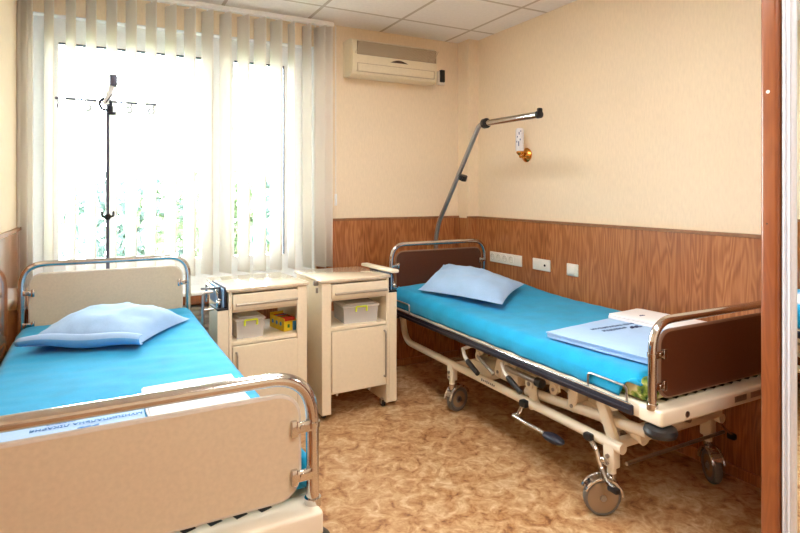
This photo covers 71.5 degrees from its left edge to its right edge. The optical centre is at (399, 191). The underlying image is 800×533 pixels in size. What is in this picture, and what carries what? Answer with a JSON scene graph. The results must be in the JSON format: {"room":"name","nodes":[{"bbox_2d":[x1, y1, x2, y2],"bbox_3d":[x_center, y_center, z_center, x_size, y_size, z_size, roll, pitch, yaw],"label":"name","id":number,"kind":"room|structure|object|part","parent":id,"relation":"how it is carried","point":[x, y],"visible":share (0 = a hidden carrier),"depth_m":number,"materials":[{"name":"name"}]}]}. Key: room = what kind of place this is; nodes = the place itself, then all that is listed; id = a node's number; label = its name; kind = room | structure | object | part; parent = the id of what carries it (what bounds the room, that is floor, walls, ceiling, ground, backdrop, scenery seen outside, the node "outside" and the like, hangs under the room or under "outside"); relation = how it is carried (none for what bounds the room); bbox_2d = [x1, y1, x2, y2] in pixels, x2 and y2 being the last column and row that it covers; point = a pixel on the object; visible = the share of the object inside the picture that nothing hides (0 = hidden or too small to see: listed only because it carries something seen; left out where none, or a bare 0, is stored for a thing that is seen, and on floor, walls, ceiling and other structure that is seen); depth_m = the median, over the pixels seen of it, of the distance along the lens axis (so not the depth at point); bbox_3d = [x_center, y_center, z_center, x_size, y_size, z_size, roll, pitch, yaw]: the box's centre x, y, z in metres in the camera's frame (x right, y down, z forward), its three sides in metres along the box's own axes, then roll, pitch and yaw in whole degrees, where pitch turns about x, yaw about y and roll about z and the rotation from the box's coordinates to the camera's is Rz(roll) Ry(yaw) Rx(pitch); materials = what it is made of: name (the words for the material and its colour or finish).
{"room":"hospital room","nodes":[
{"label":"hospital room","id":0,"kind":"room"},
{"bbox_2d":[0,0,16,233],"bbox_3d":[-1.050,0.067,0.866,0.150,2.625,5.910,0,0,-28],"label":"wall","id":1,"kind":"structure","parent":0,"point":[8,8],"depth_m":2.87,"materials":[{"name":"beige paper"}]},
{"bbox_2d":[0,231,18,364],"bbox_3d":[-0.905,0.797,0.765,0.012,1.163,5.598,0,0,-28],"label":"panelling","id":2,"kind":"object","parent":1,"relation":"attached to","point":[9,245],"depth_m":2.79,"materials":[{"name":"brown wood"}]},
{"bbox_2d":[0,227,20,238],"bbox_3d":[-0.904,0.210,0.772,0.020,0.018,5.610,0,0,-28],"label":"trim","id":3,"kind":"structure","parent":1,"relation":"attached to","point":[7,233],"depth_m":2.80,"materials":[{"name":"beige wood"}]},
{"bbox_2d":[25,287,26,322],"bbox_3d":[-2.193,0.791,3.235,0.035,1.175,0.028,0,0,-28],"label":"trim","id":4,"kind":"structure","parent":1,"relation":"attached to","point":[25,287],"depth_m":3.24,"materials":[{"name":"brown wood"}]},
{"bbox_2d":[27,0,457,305],"bbox_3d":[-0.875,0.067,4.083,3.158,2.625,0.220,0,0,-28],"label":"wall","id":5,"kind":"structure","parent":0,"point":[397,143],"depth_m":4.36,"materials":[{"name":"beige paint"}]},
{"bbox_2d":[27,295,277,322],"bbox_3d":[-1.416,1.034,3.667,1.814,0.690,0.012,0,0,-28],"label":"panelling","id":6,"kind":"object","parent":5,"relation":"attached to","point":[266,312],"depth_m":3.91,"materials":[{"name":"brown wood"}]},
{"bbox_2d":[183,303,208,333],"bbox_3d":[-1.462,1.063,3.569,0.780,0.632,0.115,0,0,-28],"label":"radiator","id":7,"kind":"object","parent":6,"relation":"attached to","point":[196,310],"visible":0.04,"depth_m":3.61,"materials":[{"name":"beige metal"}]},
{"bbox_2d":[397,350,458,366],"bbox_3d":[-0.849,1.351,3.949,3.020,0.055,0.018,0,0,-28],"label":"baseboard","id":8,"kind":"structure","parent":6,"relation":"attached to","point":[455,353],"depth_m":4.48,"materials":[{"name":"brown wood"}]},
{"bbox_2d":[27,11,314,318],"bbox_3d":[-1.381,-0.178,3.649,1.752,1.770,0.355,0,0,-28],"label":"window","id":9,"kind":"structure","parent":5,"relation":"attached to","point":[199,280],"depth_m":3.75,"materials":[{"name":"white plastic"}]},
{"bbox_3d":[-1.363,0.670,3.614,1.748,0.073,0.275,0,0,-28],"label":"sill","id":10,"kind":"part","parent":9,"relation":"part of","materials":[{"name":"white plastic"}]},
{"bbox_3d":[-1.724,-0.216,3.599,0.975,1.530,0.065,0,0,-28],"label":"sash","id":11,"kind":"part","parent":9,"relation":"part of","materials":[{"name":"white plastic"}]},
{"bbox_3d":[-0.976,-0.216,3.993,0.575,1.530,0.065,0,0,-28],"label":"sash","id":12,"kind":"part","parent":9,"relation":"part of","materials":[{"name":"white plastic"}]},
{"bbox_2d":[17,0,336,286],"bbox_3d":[-1.340,-0.344,3.589,1.967,1.767,0.126,0,0,-28],"label":"vertical blind","id":13,"kind":"object","parent":5,"relation":"attached to","point":[323,34],"visible":0.95,"depth_m":3.62,"materials":[{"name":"fabric"}]},
{"bbox_3d":[-0.533,-0.550,3.980,0.174,1.304,0.015,0,0,-28],"label":"pull chain","id":14,"kind":"part","parent":13,"relation":"part of","materials":[{"name":"white fabric"}]},
{"bbox_2d":[316,218,457,358],"bbox_3d":[-0.066,0.797,4.378,1.236,1.163,0.012,0,0,-28],"label":"panelling","id":15,"kind":"object","parent":5,"relation":"attached to","point":[356,242],"visible":0.36,"depth_m":4.38,"materials":[{"name":"brown wood"}]},
{"bbox_2d":[343,38,437,85],"bbox_3d":[-0.063,-0.986,4.275,0.725,0.280,0.192,0,0,-28],"label":"air conditioner","id":16,"kind":"object","parent":5,"relation":"attached to","point":[362,59],"visible":1,"depth_m":4.18,"materials":[{"name":"white plastic"}]},
{"bbox_2d":[355,40,437,63],"bbox_3d":[-0.014,-1.051,4.199,0.710,0.096,0.012,0,0,-28],"label":"grille","id":17,"kind":"object","parent":16,"relation":"attached to","point":[363,49],"depth_m":4.18,"materials":[{"name":"plastic"}]},
{"bbox_2d":[333,216,458,220],"bbox_3d":[-0.059,0.210,4.377,1.248,0.018,0.020,0,0,-28],"label":"trim","id":18,"kind":"structure","parent":5,"relation":"attached to","point":[417,217],"depth_m":4.35,"materials":[{"name":"beige wood"}]},
{"bbox_2d":[436,70,444,85],"bbox_3d":[0.338,-0.936,4.568,0.067,0.120,0.052,0,0,-28],"label":"holder","id":19,"kind":"object","parent":5,"relation":"attached to","point":[440,80],"visible":0.98,"depth_m":4.55,"materials":[{"name":"black plastic"}]},
{"bbox_2d":[190,0,575,42],"bbox_3d":[0.405,-1.296,1.547,3.658,0.100,6.160,0,0,-28],"label":"ceiling","id":20,"kind":"structure","parent":0,"point":[454,21],"depth_m":3.87,"materials":[{"name":"tile"}]},
{"bbox_2d":[458,39,477,217],"bbox_3d":[0.567,0.067,4.631,0.096,2.625,0.155,0,0,-28],"label":"wall","id":21,"kind":"structure","parent":0,"point":[467,49],"depth_m":4.57,"materials":[{"name":"beige paint"}]},
{"bbox_2d":[458,217,477,358],"bbox_3d":[0.567,0.797,4.611,0.114,1.163,0.165,0,0,-28],"label":"panelling","id":22,"kind":"object","parent":21,"relation":"attached to","point":[467,228],"visible":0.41,"depth_m":4.56,"materials":[{"name":"brown wood"}]},
{"bbox_2d":[301,357,760,532],"bbox_3d":[0.405,1.429,1.547,3.658,0.100,6.160,0,0,-28],"label":"floor","id":23,"kind":"structure","parent":0,"point":[412,463],"depth_m":2.72,"materials":[{"name":"beige laminate"}]},
{"bbox_2d":[0,254,329,532],"bbox_3d":[-1.105,0.875,2.172,0.927,1.042,2.366,0,-1,-29],"label":"hospital bed","id":24,"kind":"object","parent":23,"relation":"on","point":[235,466],"visible":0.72,"depth_m":1.27,"materials":[{"name":"beige plastic"}]},
{"bbox_3d":[-1.635,0.612,3.135,0.752,0.335,0.018,0,-1,-29],"label":"headboard","id":25,"kind":"part","parent":24,"relation":"part of","materials":[{"name":"beige plastic"}]},
{"bbox_2d":[55,75,156,268],"bbox_3d":[-1.661,0.106,3.161,0.515,1.545,0.058,0,0,-28],"label":"pole","id":26,"kind":"object","parent":24,"relation":"attached to","point":[112,78],"visible":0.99,"depth_m":3.16,"materials":[{"name":"metal"}]},
{"bbox_3d":[-1.631,-0.631,3.163,0.042,0.070,0.033,0,0,-28],"label":"knob","id":27,"kind":"part","parent":26,"relation":"part of","materials":[{"name":"metal"}]},
{"bbox_3d":[-0.587,0.632,1.212,0.752,0.250,0.018,0,-1,-29],"label":"footboard","id":28,"kind":"part","parent":24,"relation":"part of","materials":[{"name":"beige laminate"}]},
{"bbox_3d":[-1.109,0.833,2.170,0.854,0.062,2.292,0,-1,-29],"label":"frame","id":29,"kind":"part","parent":24,"relation":"part of","materials":[{"name":"beige metal"}]},
{"bbox_3d":[-1.117,0.754,2.185,0.804,0.093,2.090,0,-1,-29],"label":"mattress","id":30,"kind":"object","parent":24,"relation":"on","visible":0},
{"bbox_2d":[0,308,305,488],"bbox_3d":[-1.111,0.739,2.173,0.868,0.159,2.109,0,0,-29],"label":"sheet","id":31,"kind":"object","parent":30,"relation":"on","point":[39,377],"visible":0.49,"depth_m":2.16,"materials":[{"name":"blue fabric"}]},
{"bbox_2d":[0,395,145,442],"bbox_3d":[-0.914,0.666,1.495,0.446,0.031,0.506,0,0,-29],"label":"package","id":32,"kind":"object","parent":31,"relation":"on","point":[78,424],"visible":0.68,"depth_m":1.55,"materials":[{"name":"white plastic"}]},
{"bbox_2d":[14,302,188,347],"bbox_3d":[-1.388,0.609,2.638,0.573,0.135,0.555,0,0,0],"label":"pillow","id":33,"kind":"object","parent":31,"relation":"on","point":[126,323],"visible":1,"depth_m":2.48,"materials":[{"name":"blue fabric"}]},
{"bbox_2d":[141,374,249,416],"bbox_3d":[-0.602,0.665,1.693,0.305,0.032,0.563,0,0,-29],"label":"folded towel","id":34,"kind":"object","parent":31,"relation":"on","point":[176,407],"visible":0.22,"depth_m":1.76,"materials":[{"name":"white fabric"}]},
{"bbox_2d":[201,272,308,420],"bbox_3d":[-0.906,0.945,3.292,0.600,0.865,0.514,0,0,-32],"label":"base cabinet","id":35,"kind":"object","parent":23,"relation":"on","point":[254,349],"visible":0.7,"depth_m":3.16,"materials":[{"name":"beige laminate"}]},
{"bbox_2d":[201,280,225,326],"bbox_3d":[-1.071,0.635,3.126,0.125,0.247,0.334,0,0,-28],"label":"bracket","id":36,"kind":"object","parent":35,"relation":"on","point":[217,292],"depth_m":3.02,"materials":[{"name":"silver metal"}]},
{"bbox_3d":[-0.885,1.022,3.021,0.011,0.296,0.029,0,0,-32],"label":"door handle","id":37,"kind":"part","parent":35,"relation":"part of","materials":[{"name":"grey metal"}]},
{"bbox_2d":[232,310,265,325],"bbox_3d":[-0.895,0.764,3.216,0.172,0.120,0.243,0,0,-32],"label":"lid","id":38,"kind":"object","parent":35,"relation":"in","point":[245,316],"visible":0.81,"depth_m":3.16,"materials":[{"name":"white plastic"}]},
{"bbox_3d":[-0.854,0.607,3.288,0.370,0.087,0.392,0,0,-32],"label":"drawer","id":39,"kind":"part","parent":35,"relation":"part of","materials":[{"name":"beige laminate"}]},
{"bbox_3d":[-0.755,1.034,3.129,0.370,0.374,0.018,0,0,-32],"label":"door","id":40,"kind":"part","parent":35,"relation":"part of","materials":[{"name":"beige laminate"}]},
{"bbox_3d":[-0.741,0.616,3.110,0.350,0.015,0.030,0,0,-32],"label":"drawer handle","id":41,"kind":"part","parent":35,"relation":"part of","materials":[{"name":"grey metal"}]},
{"bbox_2d":[270,310,295,331],"bbox_3d":[-0.705,0.781,3.363,0.092,0.085,0.182,0,0,-40],"label":"carton","id":42,"kind":"object","parent":35,"relation":"in","point":[279,320],"visible":1,"depth_m":3.31,"materials":[{"name":"yellow cardboard"}]},
{"bbox_2d":[294,263,398,418],"bbox_3d":[-0.358,0.939,3.632,0.560,0.877,0.514,0,0,-29],"label":"base cabinet","id":43,"kind":"object","parent":23,"relation":"on","point":[348,350],"visible":0.94,"depth_m":3.46,"materials":[{"name":"beige laminate"}]},
{"bbox_2d":[332,298,378,311],"bbox_3d":[-0.287,0.764,3.591,0.242,0.120,0.254,0,0,-23],"label":"lid","id":44,"kind":"object","parent":43,"relation":"in","point":[361,302],"visible":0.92,"depth_m":3.52,"materials":[{"name":"white plastic"}]},
{"bbox_3d":[-0.342,0.607,3.606,0.370,0.087,0.392,0,0,-29],"label":"drawer","id":45,"kind":"part","parent":43,"relation":"part of","materials":[{"name":"beige laminate"}]},
{"bbox_3d":[-0.250,1.034,3.443,0.370,0.374,0.018,0,0,-29],"label":"door","id":46,"kind":"part","parent":43,"relation":"part of","materials":[{"name":"beige laminate"}]},
{"bbox_3d":[-0.236,0.616,3.423,0.350,0.015,0.030,0,0,-29],"label":"drawer handle","id":47,"kind":"part","parent":43,"relation":"part of","materials":[{"name":"grey metal"}]},
{"bbox_2d":[361,263,398,290],"bbox_3d":[-0.141,0.567,3.737,0.060,0.135,0.420,0,0,-32],"label":"tray","id":48,"kind":"object","parent":43,"relation":"on","point":[388,272],"depth_m":3.59,"materials":[{"name":"beige metal"}]},
{"bbox_3d":[-0.093,1.022,3.504,0.011,0.296,0.029,0,0,-29],"label":"door handle","id":49,"kind":"part","parent":43,"relation":"part of","materials":[{"name":"grey metal"}]},
{"bbox_2d":[389,239,760,515],"bbox_3d":[0.818,0.875,3.274,0.927,1.008,2.352,0,0,-28],"label":"hospital bed","id":50,"kind":"object","parent":23,"relation":"on","point":[702,370],"visible":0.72,"depth_m":2.38,"materials":[{"name":"beige metal"}]},
{"bbox_3d":[0.303,0.612,4.240,0.752,0.335,0.018,0,0,-28],"label":"headboard","id":51,"kind":"part","parent":50,"relation":"part of","materials":[{"name":"brown laminate"}]},
{"bbox_3d":[0.322,1.141,3.470,0.052,0.147,0.060,0,0,-28],"label":"caster leg","id":52,"kind":"part","parent":50,"relation":"part of","materials":[{"name":"beige metal"}]},
{"bbox_2d":[444,383,468,401],"bbox_3d":[0.356,1.247,3.495,0.172,0.095,0.063,0,0,-38],"label":"hood","id":53,"kind":"object","parent":50,"relation":"attached to","point":[456,392],"depth_m":3.47,"materials":[{"name":"silver metal"}]},
{"bbox_3d":[0.449,0.941,3.312,0.256,0.089,0.080,0,0,-45],"label":"crank handle","id":54,"kind":"part","parent":50,"relation":"part of","materials":[{"name":"white plastic"}]},
{"bbox_3d":[0.493,0.954,3.078,0.073,0.080,0.155,0,0,-28],"label":"release lever","id":55,"kind":"part","parent":50,"relation":"part of","materials":[{"name":"metal"}]},
{"bbox_2d":[434,108,542,248],"bbox_3d":[0.540,0.194,3.773,0.085,1.371,1.190,0,0,-28],"label":"pole","id":56,"kind":"object","parent":50,"relation":"attached to","point":[485,123],"visible":0.94,"depth_m":3.85,"materials":[{"name":"metal"}]},
{"bbox_3d":[0.691,-0.456,3.504,0.041,0.046,0.525,0,0,-28],"label":"arm","id":57,"kind":"part","parent":56,"relation":"part of","materials":[{"name":"silver metal"}]},
{"bbox_3d":[0.555,0.979,3.118,0.028,0.124,0.073,0,0,-28],"label":"link plate","id":58,"kind":"part","parent":50,"relation":"part of","materials":[{"name":"beige metal"}]},
{"bbox_3d":[0.619,0.928,2.989,0.256,0.089,0.080,0,0,-45],"label":"crank handle","id":59,"kind":"part","parent":50,"relation":"part of","materials":[{"name":"white plastic"}]},
{"bbox_3d":[0.426,0.826,3.053,0.007,0.007,2.015,0,0,-28],"label":"trim","id":60,"kind":"part","parent":50,"relation":"part of","materials":[{"name":"silver metal"}]},
{"bbox_3d":[0.677,1.029,2.834,0.048,0.156,0.074,0,0,-28],"label":"link plate","id":61,"kind":"part","parent":50,"relation":"part of","materials":[{"name":"beige metal"}]},
{"bbox_3d":[0.738,0.999,2.966,0.040,0.186,0.504,0,0,-28],"label":"lifting arm","id":62,"kind":"part","parent":50,"relation":"part of","materials":[{"name":"beige metal"}]},
{"bbox_3d":[0.749,0.947,2.819,0.057,0.119,1.250,0,0,-28],"label":"sub frame rail","id":63,"kind":"part","parent":50,"relation":"part of","materials":[{"name":"beige metal"}]},
{"bbox_3d":[0.816,0.979,2.623,0.028,0.124,0.073,0,0,-28],"label":"link plate","id":64,"kind":"part","parent":50,"relation":"part of","materials":[{"name":"beige metal"}]},
{"bbox_3d":[0.814,0.849,3.271,0.854,0.062,2.292,0,0,-28],"label":"frame","id":65,"kind":"part","parent":50,"relation":"part of","materials":[{"name":"beige metal"}]},
{"bbox_3d":[0.844,1.018,2.603,0.048,0.109,0.744,0,0,-28],"label":"lifting arm","id":66,"kind":"part","parent":50,"relation":"part of","materials":[{"name":"beige metal"}]},
{"bbox_3d":[0.882,1.004,2.692,0.040,0.196,0.484,0,0,-28],"label":"lifting arm","id":67,"kind":"part","parent":50,"relation":"part of","materials":[{"name":"beige metal"}]},
{"bbox_3d":[0.860,1.153,2.373,0.039,0.179,0.211,0,0,-19],"label":"brake lever","id":68,"kind":"part","parent":50,"relation":"part of","materials":[{"name":"silver metal"}]},
{"bbox_2d":[581,472,624,497],"bbox_3d":[0.866,1.247,2.375,0.171,0.095,0.062,0,0,0],"label":"hood","id":69,"kind":"object","parent":50,"relation":"attached to","point":[597,484],"depth_m":2.36,"materials":[{"name":"silver metal"}]},
{"bbox_3d":[0.905,0.985,2.416,0.044,0.205,0.132,0,0,-28],"label":"link plate","id":70,"kind":"part","parent":50,"relation":"part of","materials":[{"name":"beige metal"}]},
{"bbox_3d":[0.900,1.141,2.373,0.052,0.147,0.060,0,0,-28],"label":"caster leg","id":71,"kind":"part","parent":50,"relation":"part of","materials":[{"name":"beige metal"}]},
{"bbox_3d":[0.984,1.024,2.519,0.052,0.139,0.315,0,0,-28],"label":"lifting arm","id":72,"kind":"part","parent":50,"relation":"part of","materials":[{"name":"beige metal"}]},
{"bbox_2d":[621,376,662,400],"bbox_3d":[0.813,0.770,3.264,0.812,0.092,2.133,0,0,-28],"label":"mattress","id":73,"kind":"object","parent":50,"relation":"on","point":[641,392],"visible":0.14,"depth_m":2.17,"materials":[{"name":"green fabric"}]},
{"bbox_2d":[396,278,647,394],"bbox_3d":[0.812,0.727,3.274,0.870,0.184,2.111,0,0,-28],"label":"sheet","id":74,"kind":"object","parent":73,"relation":"on","point":[519,326],"visible":0.5,"depth_m":3.06,"materials":[{"name":"blue fabric"}]},
{"bbox_2d":[418,264,523,303],"bbox_3d":[0.451,0.591,3.676,0.669,0.151,0.594,0,0,29],"label":"pillow","id":75,"kind":"object","parent":74,"relation":"on","point":[464,281],"visible":1,"depth_m":3.61,"materials":[{"name":"blue fabric"}]},
{"bbox_2d":[546,318,662,363],"bbox_3d":[1.109,0.683,2.594,0.577,0.037,0.599,0,0,-35],"label":"sheet","id":76,"kind":"object","parent":74,"relation":"on","point":[627,340],"visible":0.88,"depth_m":2.57,"materials":[{"name":"blue fabric"}]},
{"bbox_2d":[608,308,706,329],"bbox_3d":[1.362,0.651,2.749,0.243,0.036,0.594,0,0,-33],"label":"folded towel","id":77,"kind":"object","parent":74,"relation":"on","point":[643,317],"visible":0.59,"depth_m":2.83,"materials":[{"name":"white fabric"}]},
{"bbox_3d":[1.236,1.134,2.471,0.660,0.016,0.016,0,0,-28],"label":"brake rod","id":78,"kind":"part","parent":50,"relation":"part of","materials":[{"name":"metal"}]},
{"bbox_3d":[1.488,1.141,2.683,0.052,0.147,0.060,0,0,-28],"label":"caster leg","id":79,"kind":"part","parent":50,"relation":"part of","materials":[{"name":"beige metal"}]},
{"bbox_3d":[1.324,0.664,2.303,0.752,0.250,0.018,0,0,-28],"label":"footboard","id":80,"kind":"part","parent":50,"relation":"part of","materials":[{"name":"brown laminate"}]},
{"bbox_2d":[697,441,725,465],"bbox_3d":[1.480,1.247,2.643,0.063,0.095,0.171,0,0,6],"label":"hood","id":81,"kind":"object","parent":50,"relation":"attached to","point":[711,455],"depth_m":2.62,"materials":[{"name":"silver metal"}]},
{"bbox_3d":[1.574,1.147,2.690,0.138,0.115,0.043,0,0,-20],"label":"brake lever","id":82,"kind":"part","parent":50,"relation":"part of","materials":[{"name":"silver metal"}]},
{"bbox_2d":[761,0,799,532],"bbox_3d":[2.018,0.129,1.183,0.715,2.500,2.012,0,0,-28],"label":"door frame","id":83,"kind":"structure","parent":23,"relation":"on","point":[780,19],"depth_m":1.86,"materials":[{"name":"brown wood"}]},
{"bbox_3d":[1.562,0.129,2.047,0.715,2.500,0.058,0,0,-28],"label":"panel","id":84,"kind":"part","parent":83,"relation":"part of","materials":[{"name":"brown wood"}]},
{"bbox_3d":[1.530,0.144,1.399,0.039,2.430,1.050,0,0,-28],"label":"sliding door","id":85,"kind":"part","parent":83,"relation":"part of","materials":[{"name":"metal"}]},
{"bbox_2d":[796,0,799,532],"bbox_3d":[1.530,0.141,1.398,0.006,2.365,0.977,0,0,-28],"label":"mirror","id":86,"kind":"object","parent":83,"relation":"attached to","point":[797,1],"depth_m":1.82,"materials":[{"name":"silver mirror"}]},
{"bbox_2d":[478,0,760,234],"bbox_3d":[1.877,0.067,2.408,0.150,2.625,5.910,0,0,-28],"label":"wall","id":87,"kind":"structure","parent":0,"point":[651,117],"depth_m":3.28,"materials":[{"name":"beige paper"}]},
{"bbox_2d":[516,128,531,161],"bbox_3d":[0.882,-0.336,4.026,0.101,0.246,0.106,0,0,-28],"label":"wall lamp","id":88,"kind":"object","parent":87,"relation":"attached to","point":[525,154],"visible":1,"depth_m":4.00,"materials":[{"name":"gold metal"}]},
{"bbox_3d":[0.873,-0.274,4.021,0.070,0.064,0.052,0,0,-28],"label":"arm","id":89,"kind":"part","parent":88,"relation":"part of","materials":[{"name":"gold metal"}]},
{"bbox_3d":[0.911,-0.266,4.041,0.036,0.106,0.106,0,0,-28],"label":"plate","id":90,"kind":"part","parent":88,"relation":"part of","materials":[{"name":"gold metal"}]},
{"bbox_2d":[478,218,760,475],"bbox_3d":[1.914,0.797,2.163,0.012,1.163,5.443,0,0,-28],"label":"panelling","id":91,"kind":"object","parent":87,"relation":"attached to","point":[619,269],"visible":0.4,"depth_m":3.12,"materials":[{"name":"brown wood"}]},
{"bbox_2d":[490,251,521,266],"bbox_3d":[0.808,0.510,4.234,0.014,0.080,0.372,0,0,-28],"label":"wall socket","id":92,"kind":"object","parent":91,"relation":"attached to","point":[516,260],"visible":1,"depth_m":4.22,"materials":[{"name":"beige plastic"}]},
{"bbox_2d":[502,255,506,261],"bbox_3d":[0.799,0.512,4.242,0.004,0.058,0.058,0,0,-28],"label":"outlet","id":93,"kind":"object","parent":92,"relation":"attached to","point":[504,257],"depth_m":4.25,"materials":[{"name":"beige plastic"}]},
{"bbox_2d":[509,256,513,263],"bbox_3d":[0.835,0.512,4.175,0.004,0.058,0.058,0,0,-28],"label":"outlet","id":94,"kind":"object","parent":92,"relation":"attached to","point":[511,258],"depth_m":4.17,"materials":[{"name":"beige plastic"}]},
{"bbox_2d":[533,258,550,271],"bbox_3d":[0.987,0.512,3.891,0.018,0.080,0.175,0,0,-28],"label":"wall socket","id":95,"kind":"object","parent":91,"relation":"attached to","point":[538,264],"visible":1,"depth_m":3.88,"materials":[{"name":"white plastic"}]},
{"bbox_2d":[567,263,577,276],"bbox_3d":[1.123,0.512,3.631,0.019,0.080,0.098,0,0,-28],"label":"light switch","id":96,"kind":"object","parent":91,"relation":"attached to","point":[572,269],"visible":1,"depth_m":3.62,"materials":[{"name":"white plastic"}]},
{"bbox_2d":[478,216,760,238],"bbox_3d":[1.908,0.210,2.167,0.020,0.018,5.455,0,0,-28],"label":"trim","id":97,"kind":"structure","parent":87,"relation":"attached to","point":[744,235],"depth_m":3.18,"materials":[{"name":"brown wood"}]},
{"bbox_2d":[556,389,760,488],"bbox_3d":[1.902,1.351,2.155,0.018,0.055,5.440,0,0,-28],"label":"baseboard","id":98,"kind":"structure","parent":87,"relation":"attached to","point":[731,469],"depth_m":2.71,"materials":[{"name":"brown wood"}]},
{"label":"outside","id":99,"kind":"structure","parent":0,"visible":0},
{"bbox_3d":[-18.651,10.479,46.123,90.000,0.200,81.000,0,0,-28],"label":"ground","id":100,"kind":"structure","parent":99,"visible":0},
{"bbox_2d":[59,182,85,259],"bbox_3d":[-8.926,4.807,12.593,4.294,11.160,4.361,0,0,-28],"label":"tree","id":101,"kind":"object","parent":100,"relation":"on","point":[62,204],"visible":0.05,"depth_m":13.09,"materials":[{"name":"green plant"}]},
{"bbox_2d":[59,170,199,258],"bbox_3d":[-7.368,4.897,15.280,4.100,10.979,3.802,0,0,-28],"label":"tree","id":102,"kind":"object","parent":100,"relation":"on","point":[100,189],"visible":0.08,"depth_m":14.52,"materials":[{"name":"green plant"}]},
{"bbox_2d":[137,167,252,257],"bbox_3d":[-5.257,4.729,14.898,3.462,11.316,3.524,0,0,-28],"label":"tree","id":103,"kind":"object","parent":100,"relation":"on","point":[160,236],"visible":0.06,"depth_m":14.03,"materials":[{"name":"green plant"}]},
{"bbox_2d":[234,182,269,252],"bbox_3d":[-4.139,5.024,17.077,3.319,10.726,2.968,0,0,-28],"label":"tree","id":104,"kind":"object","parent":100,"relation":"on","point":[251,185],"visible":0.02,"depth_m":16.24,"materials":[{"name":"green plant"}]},
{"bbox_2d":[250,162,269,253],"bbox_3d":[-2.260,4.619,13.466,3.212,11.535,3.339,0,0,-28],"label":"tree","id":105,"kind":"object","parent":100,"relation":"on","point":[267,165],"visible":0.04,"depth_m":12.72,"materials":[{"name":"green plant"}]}
]}

